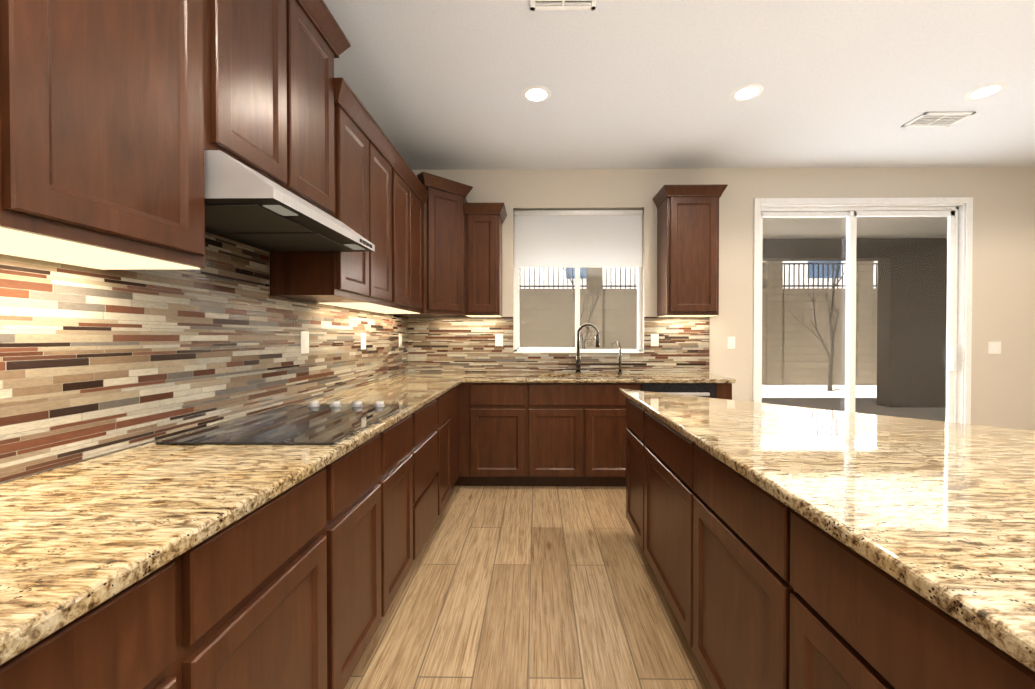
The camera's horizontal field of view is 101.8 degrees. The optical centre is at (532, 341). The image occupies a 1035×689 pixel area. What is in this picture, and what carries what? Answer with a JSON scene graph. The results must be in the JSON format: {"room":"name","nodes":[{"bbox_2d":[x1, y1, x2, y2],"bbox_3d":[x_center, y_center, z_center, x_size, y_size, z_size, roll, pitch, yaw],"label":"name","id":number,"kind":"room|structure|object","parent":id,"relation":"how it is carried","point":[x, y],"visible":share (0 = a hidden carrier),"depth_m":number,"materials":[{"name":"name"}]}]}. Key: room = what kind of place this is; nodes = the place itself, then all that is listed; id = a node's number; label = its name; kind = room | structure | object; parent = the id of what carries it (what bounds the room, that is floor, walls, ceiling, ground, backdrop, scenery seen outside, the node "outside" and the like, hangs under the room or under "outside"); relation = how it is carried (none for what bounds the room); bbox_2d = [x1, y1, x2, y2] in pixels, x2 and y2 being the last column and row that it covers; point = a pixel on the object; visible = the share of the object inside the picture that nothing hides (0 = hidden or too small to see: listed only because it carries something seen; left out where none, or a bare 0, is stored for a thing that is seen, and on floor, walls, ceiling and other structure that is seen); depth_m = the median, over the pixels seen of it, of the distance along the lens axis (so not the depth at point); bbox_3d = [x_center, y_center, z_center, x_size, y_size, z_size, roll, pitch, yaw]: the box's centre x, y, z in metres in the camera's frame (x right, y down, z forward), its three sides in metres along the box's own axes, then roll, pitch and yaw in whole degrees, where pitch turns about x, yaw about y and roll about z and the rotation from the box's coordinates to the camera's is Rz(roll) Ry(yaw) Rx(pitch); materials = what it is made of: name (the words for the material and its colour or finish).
{"room":"kitchen","nodes":[
{"label":"kitchen","id":0,"kind":"room"},
{"bbox_2d":[0,76,407,483],"bbox_3d":[-1.323,-0.186,0.376,0.170,2.870,7.400,0,1,1],"label":"wall","id":1,"kind":"structure","parent":0,"point":[94,362],"depth_m":1.37,"materials":[{"name":"tile"}]},
{"bbox_2d":[0,0,15,231],"bbox_3d":[-1.083,-0.791,0.530,0.323,1.178,0.375,0,1,1],"label":"upper cabinet","id":2,"kind":"object","parent":1,"relation":"attached to","point":[7,101],"depth_m":0.74,"materials":[{"name":"brown wood"}]},
{"bbox_2d":[0,0,219,269],"bbox_3d":[-1.078,-0.795,0.957,0.323,1.178,0.480,0,1,1],"label":"upper cabinet","id":3,"kind":"object","parent":1,"relation":"attached to","point":[118,118],"depth_m":0.94,"materials":[{"name":"brown wood"}]},
{"bbox_2d":[220,0,295,194],"bbox_3d":[-1.073,-0.970,1.386,0.323,0.838,0.380,0,1,1],"label":"upper cabinet","id":4,"kind":"object","parent":1,"relation":"attached to","point":[258,37],"depth_m":1.43,"materials":[{"name":"brown wood"}]},
{"bbox_2d":[300,331,308,353],"bbox_3d":[-1.212,0.006,2.246,0.009,0.118,0.075,0,1,1],"label":"electrical outlet","id":5,"kind":"object","parent":1,"relation":"attached to","point":[304,335],"visible":1,"depth_m":2.24,"materials":[{"name":"white plastic"}]},
{"bbox_2d":[296,0,343,222],"bbox_3d":[-1.069,-0.973,1.766,0.323,0.838,0.380,0,1,1],"label":"upper cabinet","id":6,"kind":"object","parent":1,"relation":"attached to","point":[319,174],"depth_m":1.79,"materials":[{"name":"brown wood"}]},
{"bbox_2d":[204,150,374,251],"bbox_3d":[-0.978,-0.478,1.579,0.492,0.143,0.752,0,1,1],"label":"range hood","id":7,"kind":"object","parent":6,"relation":"attached to","point":[245,204],"visible":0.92,"depth_m":1.40,"materials":[{"name":"silver metal"}]},
{"bbox_2d":[270,84,375,303],"bbox_3d":[-1.065,-0.702,2.152,0.323,0.968,0.377,0,1,1],"label":"upper cabinet","id":8,"kind":"object","parent":1,"relation":"attached to","point":[319,277],"depth_m":2.08,"materials":[{"name":"brown wood"}]},
{"bbox_2d":[326,128,395,307],"bbox_3d":[-1.061,-0.705,2.529,0.323,0.968,0.378,0,1,1],"label":"upper cabinet","id":9,"kind":"object","parent":1,"relation":"attached to","point":[383,158],"depth_m":2.56,"materials":[{"name":"brown wood"}]},
{"bbox_2d":[361,333,365,349],"bbox_3d":[-1.204,-0.001,3.006,0.009,0.118,0.075,0,1,1],"label":"electrical outlet","id":10,"kind":"object","parent":1,"relation":"attached to","point":[363,340],"visible":1,"depth_m":2.99,"materials":[{"name":"white plastic"}]},
{"bbox_2d":[352,156,411,311],"bbox_3d":[-1.057,-0.709,2.902,0.323,0.968,0.368,0,1,1],"label":"upper cabinet","id":11,"kind":"object","parent":1,"relation":"attached to","point":[403,177],"depth_m":2.96,"materials":[{"name":"brown wood"}]},
{"bbox_2d":[399,334,401,346],"bbox_3d":[-1.195,-0.009,3.826,0.009,0.118,0.075,0,1,1],"label":"electrical outlet","id":12,"kind":"object","parent":1,"relation":"attached to","point":[400,340],"visible":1,"depth_m":3.81,"materials":[{"name":"white plastic"}]},
{"bbox_2d":[378,180,423,315],"bbox_3d":[-1.053,-0.713,3.271,0.323,0.968,0.369,0,1,1],"label":"upper cabinet","id":13,"kind":"object","parent":1,"relation":"attached to","point":[417,192],"depth_m":3.31,"materials":[{"name":"brown wood"}]},
{"bbox_2d":[405,176,471,316],"bbox_3d":[-0.905,-0.792,3.760,0.608,1.118,0.608,0,1,1],"label":"upper cabinet","id":14,"kind":"object","parent":1,"relation":"attached to","point":[444,199],"depth_m":3.57,"materials":[{"name":"brown wood"}]},
{"bbox_2d":[344,486,711,688],"bbox_3d":[2.612,1.300,0.346,8.040,0.100,7.720,0,1,1],"label":"floor","id":15,"kind":"structure","parent":0,"point":[530,587],"depth_m":1.96,"materials":[{"name":"brown wood"}]},
{"bbox_2d":[0,544,199,688],"bbox_3d":[-0.928,0.810,0.316,0.618,0.878,0.870,0,1,1],"label":"base cabinet","id":16,"kind":"object","parent":15,"relation":"on","point":[146,635],"depth_m":0.65,"materials":[{"name":"brown wood"}]},
{"bbox_2d":[0,372,471,665],"bbox_3d":[-0.898,0.344,1.135,0.660,0.035,5.858,0,1,1],"label":"countertop","id":17,"kind":"structure","parent":16,"relation":"on","point":[78,540],"depth_m":0.84,"materials":[{"name":"stone"}]},
{"bbox_2d":[156,401,407,444],"bbox_3d":[-0.896,0.306,1.696,0.565,0.029,0.760,0,1,1],"label":"cooktop","id":18,"kind":"object","parent":17,"relation":"in","point":[317,423],"visible":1,"depth_m":1.55,"materials":[{"name":"black glass"}]},
{"bbox_2d":[200,460,335,688],"bbox_3d":[-0.920,0.804,1.011,0.618,0.878,0.520,0,1,1],"label":"base cabinet","id":19,"kind":"object","parent":15,"relation":"on","point":[297,586],"depth_m":1.01,"materials":[{"name":"brown wood"}]},
{"bbox_2d":[336,429,387,688],"bbox_3d":[-0.915,0.799,1.487,0.618,0.878,0.433,0,1,1],"label":"base cabinet","id":20,"kind":"object","parent":15,"relation":"on","point":[362,473],"depth_m":1.50,"materials":[{"name":"brown wood"}]},
{"bbox_2d":[388,411,415,607],"bbox_3d":[-0.910,0.795,1.919,0.618,0.878,0.432,0,1,1],"label":"base cabinet","id":21,"kind":"object","parent":15,"relation":"on","point":[402,435],"depth_m":1.95,"materials":[{"name":"brown wood"}]},
{"bbox_2d":[416,397,439,556],"bbox_3d":[-0.905,0.791,2.403,0.618,0.878,0.535,0,1,1],"label":"base cabinet","id":22,"kind":"object","parent":15,"relation":"on","point":[428,416],"depth_m":2.40,"materials":[{"name":"brown wood"}]},
{"bbox_2d":[440,389,451,512],"bbox_3d":[-0.900,0.786,2.867,0.618,0.878,0.394,0,1,1],"label":"base cabinet","id":23,"kind":"object","parent":15,"relation":"on","point":[446,399],"depth_m":2.91,"materials":[{"name":"brown wood"}]},
{"bbox_2d":[452,383,463,487],"bbox_3d":[-0.892,0.779,3.566,0.618,0.878,1.004,0,1,1],"label":"base cabinet","id":24,"kind":"object","parent":15,"relation":"on","point":[457,392],"depth_m":3.45,"materials":[{"name":"brown wood"}]},
{"bbox_2d":[464,383,527,485],"bbox_3d":[-0.320,0.778,3.753,0.559,0.878,0.618,0,1,1],"label":"base cabinet","id":25,"kind":"object","parent":15,"relation":"on","point":[495,414],"depth_m":3.45,"materials":[{"name":"brown wood"}]},
{"bbox_2d":[528,383,640,485],"bbox_3d":[0.428,0.778,3.745,0.937,0.878,0.618,0,1,1],"label":"base cabinet","id":26,"kind":"object","parent":15,"relation":"on","point":[577,431],"depth_m":3.44,"materials":[{"name":"brown wood"}]},
{"bbox_2d":[468,372,735,382],"bbox_3d":[0.557,0.412,3.722,2.194,0.220,0.655,0,1,1],"label":"countertop","id":27,"kind":"structure","parent":26,"relation":"on","point":[477,377],"depth_m":3.53,"materials":[{"name":"stone"}]},
{"bbox_2d":[575,323,599,372],"bbox_3d":[0.519,0.065,3.949,0.221,0.468,0.104,0,1,1],"label":"faucet","id":28,"kind":"object","parent":27,"relation":"on","point":[578,356],"visible":1,"depth_m":3.95,"materials":[{"name":"silver metal"}]},
{"bbox_2d":[567,377,616,377],"bbox_3d":[0.429,0.430,3.717,0.728,0.185,0.388,0,1,1],"label":"sink","id":29,"kind":"object","parent":27,"relation":"in","point":[567,377],"depth_m":3.91,"materials":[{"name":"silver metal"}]},
{"bbox_2d":[611,342,621,372],"bbox_3d":[0.793,0.151,3.947,0.116,0.296,0.087,0,1,1],"label":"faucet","id":30,"kind":"object","parent":27,"relation":"on","point":[619,356],"visible":1,"depth_m":3.96,"materials":[{"name":"silver metal"}]},
{"bbox_2d":[641,383,715,397],"bbox_3d":[1.199,0.779,3.720,0.600,0.876,0.646,0,1,1],"label":"dishwasher","id":31,"kind":"object","parent":15,"relation":"on","point":[708,390],"visible":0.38,"depth_m":3.42,"materials":[{"name":"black metal"}]},
{"bbox_2d":[626,397,1034,688],"bbox_3d":[2.252,0.809,0.432,3.362,0.877,4.494,0,1,1],"label":"kitchen island","id":32,"kind":"object","parent":15,"relation":"on","point":[787,547],"depth_m":1.04,"materials":[{"name":"brown wood"}]},
{"bbox_2d":[619,389,1034,680],"bbox_3d":[2.262,0.351,0.454,3.422,0.034,4.626,0,1,1],"label":"island countertop","id":33,"kind":"structure","parent":32,"relation":"on","point":[944,512],"depth_m":0.94,"materials":[{"name":"beige stone"}]},
{"bbox_2d":[323,0,1034,169],"bbox_3d":[2.612,-1.670,0.318,8.040,0.100,7.720,0,1,1],"label":"ceiling","id":34,"kind":"structure","parent":0,"point":[628,84],"depth_m":2.65,"materials":[{"name":"paint"}]},
{"bbox_2d":[521,85,550,102],"bbox_3d":[0.029,-1.640,2.797,0.200,0.004,0.200,0,1,1],"label":"recessed light","id":35,"kind":"object","parent":34,"relation":"in","point":[536,94],"visible":1,"depth_m":2.79,"materials":[{"name":"white"}]},
{"bbox_2d":[530,0,596,9],"bbox_3d":[0.149,-1.629,1.906,0.320,0.011,0.320,0,1,1],"label":"ceiling vent","id":36,"kind":"object","parent":34,"relation":"in","point":[562,4],"visible":1,"depth_m":2.03,"materials":[{"name":"white metal"}]},
{"bbox_2d":[730,84,763,100],"bbox_3d":[1.419,-1.640,2.782,0.200,0.004,0.200,0,1,1],"label":"recessed light","id":37,"kind":"object","parent":34,"relation":"in","point":[747,92],"visible":1,"depth_m":2.77,"materials":[{"name":"white"}]},
{"bbox_2d":[901,112,975,126],"bbox_3d":[3.003,-1.641,3.114,0.360,0.011,0.200,0,1,1],"label":"ceiling vent","id":38,"kind":"object","parent":34,"relation":"in","point":[937,119],"visible":1,"depth_m":3.10,"materials":[{"name":"white metal"}]},
{"bbox_2d":[963,82,1007,99],"bbox_3d":[2.979,-1.640,2.764,0.200,0.004,0.200,0,1,1],"label":"recessed light","id":39,"kind":"object","parent":34,"relation":"in","point":[985,91],"visible":1,"depth_m":2.76,"materials":[{"name":"white"}]},
{"bbox_2d":[412,167,1034,430],"bbox_3d":[2.654,-0.222,4.112,8.040,2.870,0.160,0,1,1],"label":"wall","id":40,"kind":"structure","parent":0,"point":[1003,313],"depth_m":4.02,"materials":[{"name":"paint"}]},
{"bbox_2d":[464,204,503,316],"bbox_3d":[-0.443,-0.719,3.898,0.308,0.968,0.323,0,1,1],"label":"upper cabinet","id":41,"kind":"object","parent":40,"relation":"attached to","point":[483,223],"depth_m":3.74,"materials":[{"name":"brown wood"}]},
{"bbox_2d":[408,317,709,371],"bbox_3d":[0.253,0.032,4.055,2.900,0.533,0.010,0,1,1],"label":"backsplash","id":42,"kind":"structure","parent":40,"relation":"attached to","point":[451,344],"depth_m":4.05,"materials":[{"name":"tile"}]},
{"bbox_2d":[495,334,502,345],"bbox_3d":[-0.317,-0.011,4.052,0.075,0.118,0.008,0,1,1],"label":"electrical outlet","id":43,"kind":"object","parent":42,"relation":"attached to","point":[498,339],"visible":1,"depth_m":4.05,"materials":[{"name":"white plastic"}]},
{"bbox_2d":[651,334,658,345],"bbox_3d":[1.177,-0.011,4.035,0.075,0.118,0.008,0,1,1],"label":"electrical outlet","id":44,"kind":"object","parent":42,"relation":"attached to","point":[654,339],"visible":1,"depth_m":4.03,"materials":[{"name":"white plastic"}]},
{"bbox_2d":[513,215,643,352],"bbox_3d":[0.450,-0.587,4.126,1.260,1.400,0.144,0,1,1],"label":"window","id":45,"kind":"structure","parent":40,"relation":"in","point":[517,349],"depth_m":4.15,"materials":[{"name":"clear glass"}]},
{"bbox_2d":[514,210,642,267],"bbox_3d":[0.449,-0.999,4.099,1.240,0.559,0.056,0,1,1],"label":"window shade","id":46,"kind":"object","parent":45,"relation":"attached to","point":[578,238],"visible":0.88,"depth_m":4.10,"materials":[{"name":"white fabric"}]},
{"bbox_2d":[656,184,723,316],"bbox_3d":[1.431,-0.793,3.876,0.460,1.118,0.323,0,1,1],"label":"upper cabinet","id":47,"kind":"object","parent":40,"relation":"attached to","point":[687,215],"depth_m":3.72,"materials":[{"name":"brown wood"}]},
{"bbox_2d":[727,337,734,348],"bbox_3d":[1.913,0.014,4.037,0.075,0.118,0.008,0,1,1],"label":"light switch","id":48,"kind":"object","parent":40,"relation":"attached to","point":[730,342],"visible":1,"depth_m":4.04,"materials":[{"name":"white plastic"}]},
{"bbox_2d":[760,207,957,422],"bbox_3d":[3.153,-0.042,4.096,1.924,2.512,0.105,0,1,1],"label":"sliding door","id":49,"kind":"structure","parent":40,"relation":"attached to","point":[851,214],"depth_m":4.08,"materials":[{"name":"white plastic"}]},
{"bbox_2d":[753,197,972,423],"bbox_3d":[3.153,-0.076,4.099,2.060,2.580,0.178,0,1,1],"label":"door frame","id":50,"kind":"structure","parent":40,"relation":"attached to","point":[965,250],"depth_m":4.02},
{"bbox_2d":[988,342,1000,353],"bbox_3d":[4.412,0.064,4.010,0.120,0.118,0.008,0,1,1],"label":"light switch","id":51,"kind":"object","parent":40,"relation":"attached to","point":[994,347],"visible":1,"depth_m":4.01,"materials":[{"name":"white plastic"}]},
{"label":"outside","id":52,"kind":"structure","parent":0,"visible":0},
{"bbox_2d":[519,217,946,421],"bbox_3d":[4.611,-2.066,13.489,27.013,6.620,18.610,0,1,1],"label":"patio","id":53,"kind":"structure","parent":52,"point":[768,319],"depth_m":10.53,"materials":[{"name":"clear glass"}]}
]}

